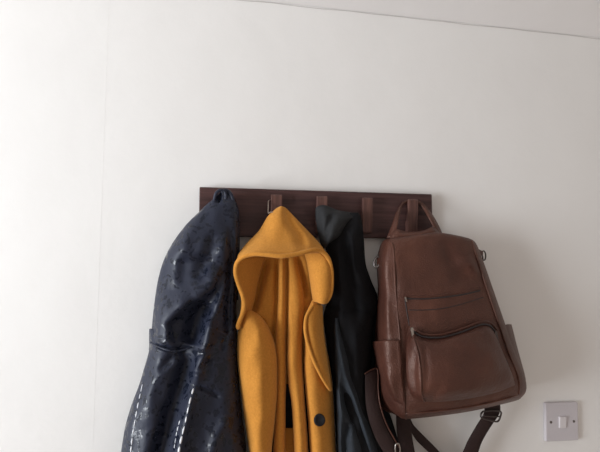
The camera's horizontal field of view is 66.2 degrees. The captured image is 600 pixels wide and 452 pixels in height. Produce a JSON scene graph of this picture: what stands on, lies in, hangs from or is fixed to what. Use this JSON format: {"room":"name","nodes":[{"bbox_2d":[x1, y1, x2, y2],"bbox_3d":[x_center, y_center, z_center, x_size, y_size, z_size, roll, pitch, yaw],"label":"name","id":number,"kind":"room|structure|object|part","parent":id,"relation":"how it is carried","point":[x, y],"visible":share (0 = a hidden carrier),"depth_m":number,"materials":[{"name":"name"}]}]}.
{"room":"entrance hallway","nodes":[
{"label":"entrance hallway","id":0,"kind":"room"},
{"bbox_2d":[0,0,599,451],"bbox_3d":[-0.393,0.515,0.933,4.800,2.030,0.120,1,-5,-11],"label":"wall","id":1,"kind":"structure","parent":0,"point":[500,126],"depth_m":0.99,"materials":[{"name":"white paint"}]},
{"bbox_2d":[92,0,108,451],"bbox_3d":[-0.396,0.510,0.872,0.002,2.030,0.001,1,-5,-11],"label":"trim","id":2,"kind":"structure","parent":1,"relation":"attached to","point":[108,0],"depth_m":0.91,"materials":[{"name":"white paint"}]},
{"bbox_2d":[199,187,431,238],"bbox_3d":[0.046,-0.026,0.982,0.511,0.100,0.040,1,-5,-11],"label":"coat rack","id":3,"kind":"object","parent":1,"relation":"attached to","point":[377,211],"visible":0.43,"depth_m":0.98,"materials":[{"name":"brown wood"}]},
{"bbox_2d":[121,188,245,451],"bbox_3d":[-0.212,0.322,0.855,0.277,0.801,0.122,1,-5,-11],"label":"raincoat","id":4,"kind":"object","parent":3,"relation":"hanging from","point":[187,397],"visible":0.98,"depth_m":0.84,"materials":[{"name":"plastic"}]},
{"bbox_2d":[233,199,335,451],"bbox_3d":[-0.021,0.340,0.888,0.221,0.800,0.120,1,-5,-11],"label":"coat","id":5,"kind":"object","parent":3,"relation":"hanging from","point":[283,276],"visible":1,"depth_m":0.89,"materials":[{"name":"yellow fabric"}]},
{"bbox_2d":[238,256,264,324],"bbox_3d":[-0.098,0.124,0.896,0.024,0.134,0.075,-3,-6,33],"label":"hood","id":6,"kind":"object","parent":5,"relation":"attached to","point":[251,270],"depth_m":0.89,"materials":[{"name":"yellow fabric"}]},
{"bbox_2d":[237,206,323,257],"bbox_3d":[-0.027,0.024,0.900,0.188,0.132,0.080,1,-5,-11],"label":"hood","id":7,"kind":"object","parent":5,"relation":"attached to","point":[281,235],"depth_m":0.89,"materials":[{"name":"yellow fabric"}]},
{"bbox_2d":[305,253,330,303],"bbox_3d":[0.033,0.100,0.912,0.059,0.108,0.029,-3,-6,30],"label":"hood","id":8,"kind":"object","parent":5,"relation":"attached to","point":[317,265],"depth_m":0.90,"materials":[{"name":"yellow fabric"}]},
{"bbox_3d":[0.041,0.445,0.912,0.060,0.594,0.093,-2,-5,20],"label":"panel","id":9,"kind":"part","parent":5,"relation":"part of","materials":[{"name":"yellow fabric"}]},
{"bbox_2d":[315,205,397,451],"bbox_3d":[0.135,0.378,0.941,0.214,0.841,0.091,1,-5,-11],"label":"hooded jacket","id":10,"kind":"object","parent":3,"relation":"hanging from","point":[350,314],"visible":0.91,"depth_m":0.94,"materials":[{"name":"black fabric"}]},
{"bbox_2d":[315,205,352,248],"bbox_3d":[0.082,0.005,0.941,0.096,0.099,0.037,1,-5,-11],"label":"hood","id":11,"kind":"object","parent":10,"relation":"attached to","point":[334,227],"depth_m":0.94,"materials":[{"name":"grey fabric"}]},
{"bbox_3d":[0.156,0.476,0.973,0.154,0.651,0.014,1,-5,-11],"label":"panel","id":12,"kind":"part","parent":10,"relation":"part of","materials":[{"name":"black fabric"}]},
{"bbox_2d":[364,200,526,451],"bbox_3d":[0.324,0.265,0.937,0.391,0.658,0.177,1,-5,-11],"label":"backpack","id":13,"kind":"object","parent":3,"relation":"hanging from","point":[443,344],"visible":1,"depth_m":0.91,"materials":[{"name":"brown leather"}]},
{"bbox_3d":[0.244,0.016,0.964,0.117,0.029,0.017,1,-5,-11],"label":"handle","id":14,"kind":"part","parent":13,"relation":"part of","materials":[{"name":"brown leather"}]},
{"bbox_3d":[0.242,-0.016,0.993,0.128,0.088,0.046,1,-5,-11],"label":"carry handle","id":15,"kind":"part","parent":13,"relation":"part of","materials":[{"name":"brown leather"}]},
{"bbox_2d":[240,0,596,38],"bbox_3d":[0.433,-0.486,1.116,1.860,0.004,0.002,1,-5,-11],"label":"trim","id":16,"kind":"structure","parent":1,"relation":"attached to","point":[240,0],"depth_m":1.08,"materials":[{"name":"grey"}]},
{"bbox_2d":[543,401,577,440],"bbox_3d":[0.606,0.453,1.065,0.088,0.088,0.013,1,-5,-11],"label":"light switch","id":17,"kind":"object","parent":1,"relation":"attached to","point":[560,418],"visible":1,"depth_m":1.06,"materials":[{"name":"grey plastic"}]},
{"bbox_2d":[255,0,599,37],"bbox_3d":[-0.088,-0.678,-0.543,4.800,0.100,3.320,1,-5,-11],"label":"ceiling","id":18,"kind":"structure","parent":0,"point":[568,17],"depth_m":1.05,"materials":[{"name":"paint"}]}
]}

